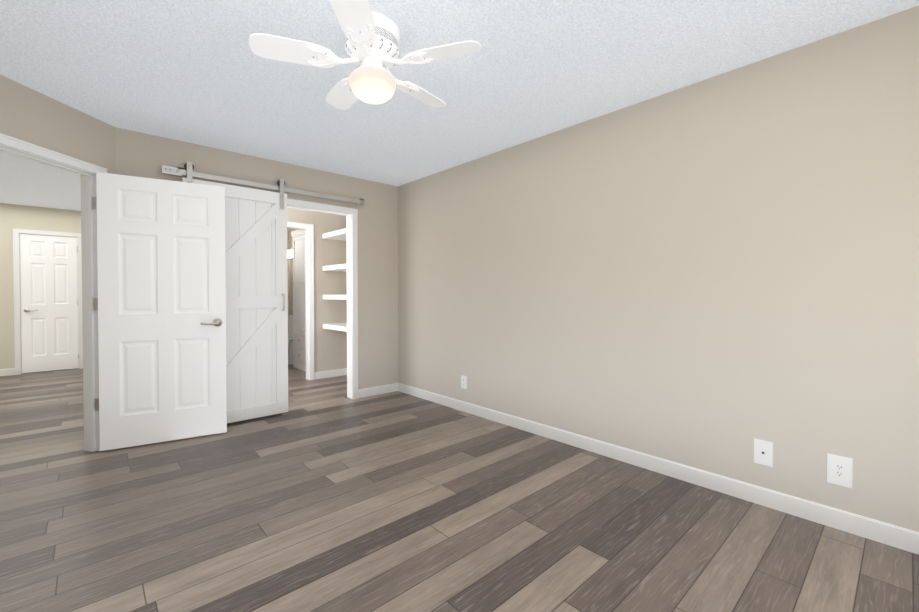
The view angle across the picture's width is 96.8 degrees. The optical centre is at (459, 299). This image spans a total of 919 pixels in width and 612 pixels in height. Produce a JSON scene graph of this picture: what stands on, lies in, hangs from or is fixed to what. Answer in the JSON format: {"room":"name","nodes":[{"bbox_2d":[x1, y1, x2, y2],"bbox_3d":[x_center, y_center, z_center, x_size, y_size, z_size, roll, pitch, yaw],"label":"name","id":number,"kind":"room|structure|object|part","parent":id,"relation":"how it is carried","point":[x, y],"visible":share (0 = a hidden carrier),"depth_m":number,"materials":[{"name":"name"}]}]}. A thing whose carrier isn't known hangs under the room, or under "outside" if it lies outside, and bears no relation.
{"room":"empty bedroom","nodes":[
{"label":"empty bedroom","id":0,"kind":"room"},
{"bbox_2d":[0,203,80,368],"bbox_3d":[-5.961,-0.147,6.303,5.824,2.440,0.115,-1,1,-42],"label":"wall","id":1,"kind":"structure","parent":0,"point":[12,216],"depth_m":5.83,"materials":[{"name":"beige paint"}]},
{"bbox_2d":[0,368,14,375],"bbox_3d":[-6.821,1.037,5.453,3.385,0.096,0.013,-1,1,-42],"label":"baseboard","id":2,"kind":"structure","parent":1,"relation":"attached to","point":[6,372],"depth_m":5.80,"materials":[{"name":"white wood"}]},
{"bbox_2d":[13,228,82,374],"bbox_3d":[-6.150,0.029,6.135,0.731,2.093,0.155,-1,1,-42],"label":"door frame","id":3,"kind":"structure","parent":1,"relation":"attached to","point":[17,299],"depth_m":5.89,"materials":[{"name":"white wood"}]},
{"bbox_2d":[20,234,78,372],"bbox_3d":[-6.122,0.057,6.111,0.609,2.018,0.152,-1,1,-42],"label":"hall door","id":4,"kind":"structure","parent":1,"relation":"in","point":[49,305],"depth_m":6.09,"materials":[{"name":"white wood"}]},
{"bbox_2d":[0,75,115,173],"bbox_3d":[-2.730,-0.094,2.555,0.115,2.440,1.196,0,1,3],"label":"wall","id":5,"kind":"structure","parent":0,"point":[29,115],"depth_m":2.68,"materials":[{"name":"beige paint"}]},
{"bbox_2d":[0,133,106,451],"bbox_3d":[-2.728,0.079,2.595,0.155,2.093,0.937,0,1,3],"label":"door frame","id":6,"kind":"structure","parent":5,"relation":"attached to","point":[86,171],"depth_m":2.99,"materials":[{"name":"white wood"}]},
{"bbox_2d":[92,197,98,410],"bbox_3d":[-2.670,0.034,2.997,0.034,1.570,0.002,0,1,3],"label":"entry jamb hinge leaves","id":7,"kind":"object","parent":6,"relation":"attached to","point":[95,302],"visible":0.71,"depth_m":3.00,"materials":[{"name":"silver metal"}]},
{"bbox_2d":[96,172,226,450],"bbox_3d":[-2.290,0.090,3.182,0.815,2.030,0.152,0,1,-31],"label":"entry door","id":8,"kind":"structure","parent":5,"relation":"in","point":[161,304],"depth_m":3.15,"materials":[{"name":"white wood"}]},
{"bbox_2d":[115,127,397,388],"bbox_3d":[-1.746,-0.115,4.041,2.624,2.440,0.115,-1,1,-42],"label":"wall","id":9,"kind":"structure","parent":0,"point":[138,154],"depth_m":4.54,"materials":[{"name":"beige paint"}]},
{"bbox_2d":[162,161,364,422],"bbox_3d":[-1.720,-0.030,3.913,1.823,2.244,0.111,-1,1,-42],"label":"barn door","id":10,"kind":"structure","parent":9,"relation":"in","point":[256,271],"depth_m":3.77,"materials":[{"name":"white wood"}]},
{"bbox_3d":[-1.735,-1.063,3.915,1.823,0.062,0.068,-1,1,-42],"label":"barn door rail","id":11,"kind":"part","parent":10,"relation":"part of","materials":[{"name":"silver metal"}]},
{"bbox_2d":[287,198,357,398],"bbox_3d":[-1.502,0.055,4.266,0.886,2.093,0.155,-1,1,-42],"label":"door frame","id":12,"kind":"structure","parent":9,"relation":"attached to","point":[351,214],"depth_m":4.49,"materials":[{"name":"white wood"}]},
{"bbox_2d":[358,383,397,397],"bbox_3d":[-1.686,1.057,4.027,2.576,0.096,0.013,-1,1,-42],"label":"baseboard","id":13,"kind":"structure","parent":9,"relation":"attached to","point":[376,390],"depth_m":4.69,"materials":[{"name":"white wood"}]},
{"bbox_2d":[287,228,289,313],"bbox_3d":[-3.819,-0.156,6.923,1.819,2.440,0.115,-1,1,-42],"label":"wall","id":14,"kind":"structure","parent":0,"point":[288,247],"depth_m":7.46,"materials":[{"name":"beige paint"}]},
{"bbox_2d":[287,246,292,257],"bbox_3d":[-2.889,-0.846,7.114,0.169,0.205,0.600,-1,1,-42],"label":"wall lamp","id":15,"kind":"object","parent":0,"point":[290,253],"visible":0.42,"depth_m":7.08,"materials":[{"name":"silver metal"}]},
{"bbox_2d":[287,208,346,371],"bbox_3d":[-2.550,-0.130,5.064,2.439,2.440,0.115,-1,1,-42],"label":"wall","id":16,"kind":"structure","parent":0,"point":[330,349],"depth_m":5.64,"materials":[{"name":"beige paint"}]},
{"bbox_2d":[287,221,313,379],"bbox_3d":[-2.325,0.041,5.272,0.846,2.093,0.155,-1,1,-42],"label":"door frame","id":17,"kind":"structure","parent":16,"relation":"attached to","point":[309,271],"depth_m":5.49,"materials":[{"name":"white wood"}]},
{"bbox_2d":[314,368,346,379],"bbox_3d":[-2.465,1.042,5.072,2.324,0.096,0.013,-1,1,-42],"label":"baseboard","id":18,"kind":"structure","parent":16,"relation":"attached to","point":[329,373],"depth_m":5.67,"materials":[{"name":"white wood"}]},
{"bbox_2d":[322,228,345,240],"bbox_3d":[-1.347,-0.860,5.271,0.363,0.065,1.180,-1,1,-42],"label":"shelf","id":19,"kind":"object","parent":16,"relation":"attached to","point":[340,234],"visible":0.42,"depth_m":5.38,"materials":[{"name":"white wood"}]},
{"bbox_2d":[323,323,346,331],"bbox_3d":[-1.347,0.370,5.288,0.363,0.065,1.180,-1,1,-42],"label":"shelf","id":20,"kind":"object","parent":16,"relation":"attached to","point":[338,326],"visible":0.33,"depth_m":5.38,"materials":[{"name":"white wood"}]},
{"bbox_2d":[323,295,346,299],"bbox_3d":[-1.347,-0.030,5.283,0.363,0.065,1.180,-1,1,-42],"label":"shelf","id":21,"kind":"object","parent":16,"relation":"attached to","point":[336,297],"visible":0.31,"depth_m":5.30,"materials":[{"name":"white wood"}]},
{"bbox_2d":[323,263,346,271],"bbox_3d":[-1.347,-0.420,5.277,0.363,0.065,1.180,-1,1,-42],"label":"shelf","id":22,"kind":"object","parent":16,"relation":"attached to","point":[340,267],"visible":0.33,"depth_m":5.34,"materials":[{"name":"white wood"}]},
{"bbox_2d":[0,364,918,611],"bbox_3d":[-2.824,1.121,2.865,6.424,0.001,9.820,-1,1,-42],"label":"floor","id":23,"kind":"structure","parent":0,"point":[325,495],"depth_m":2.03,"materials":[{"name":"brown wood"}]},
{"bbox_2d":[288,314,293,363],"bbox_3d":[-2.904,0.664,6.771,0.668,0.805,0.490,-1,1,-42],"label":"vanity cabinet","id":24,"kind":"object","parent":23,"relation":"on","point":[290,339],"visible":0.1,"depth_m":6.76,"materials":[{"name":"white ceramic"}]},
{"bbox_2d":[291,229,305,370],"bbox_3d":[-2.321,0.002,6.342,0.380,2.140,0.615,-1,1,-42],"label":"linen cabinet","id":25,"kind":"object","parent":23,"relation":"on","point":[299,332],"visible":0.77,"depth_m":6.28,"materials":[{"name":"white wood"}]},
{"bbox_2d":[0,0,918,210],"bbox_3d":[-2.824,-1.368,2.830,6.424,0.100,9.820,-1,1,-42],"label":"ceiling","id":26,"kind":"structure","parent":0,"point":[199,72],"depth_m":2.31,"materials":[{"name":"white paint"}]},
{"bbox_2d":[249,0,480,109],"bbox_3d":[-0.429,-1.137,2.002,1.028,0.340,1.012,-1,1,-42],"label":"fan","id":27,"kind":"object","parent":26,"relation":"hanging from","point":[373,38],"depth_m":1.88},
{"bbox_3d":[-0.419,-1.031,1.973,0.226,0.130,0.226,-1,1,-42],"label":"fan shade","id":28,"kind":"part","parent":27,"relation":"part of","materials":[{"name":"white glass"}]},
{"bbox_2d":[290,5,918,531],"bbox_3d":[-0.296,-0.121,4.481,0.115,2.440,8.470,-1,1,-42],"label":"wall","id":29,"kind":"structure","parent":0,"point":[718,273],"depth_m":2.41,"materials":[{"name":"beige paint"}]},
{"bbox_2d":[461,375,466,388],"bbox_3d":[0.043,0.816,4.029,0.008,0.125,0.080,-1,1,-42],"label":"electrical outlet","id":30,"kind":"object","parent":29,"relation":"attached to","point":[464,382],"visible":1,"depth_m":4.02,"materials":[{"name":"white plastic"}]},
{"bbox_2d":[398,383,918,554],"bbox_3d":[0.842,1.069,3.148,0.013,0.096,4.712,-1,1,-42],"label":"baseboard","id":31,"kind":"structure","parent":29,"relation":"attached to","point":[902,538],"depth_m":2.43,"materials":[{"name":"white wood"}]},
{"bbox_2d":[754,438,772,466],"bbox_3d":[1.668,0.841,2.241,0.007,0.136,0.086,-1,1,-42],"label":"outlet","id":32,"kind":"object","parent":29,"relation":"attached to","point":[763,452],"visible":1,"depth_m":2.24,"materials":[{"name":"white plastic"}]},
{"bbox_2d":[827,453,852,488],"bbox_3d":[1.874,0.844,2.013,0.008,0.146,0.092,-1,1,-42],"label":"electrical outlet","id":33,"kind":"object","parent":29,"relation":"attached to","point":[840,470],"visible":1,"depth_m":2.01,"materials":[{"name":"white plastic"}]}
]}

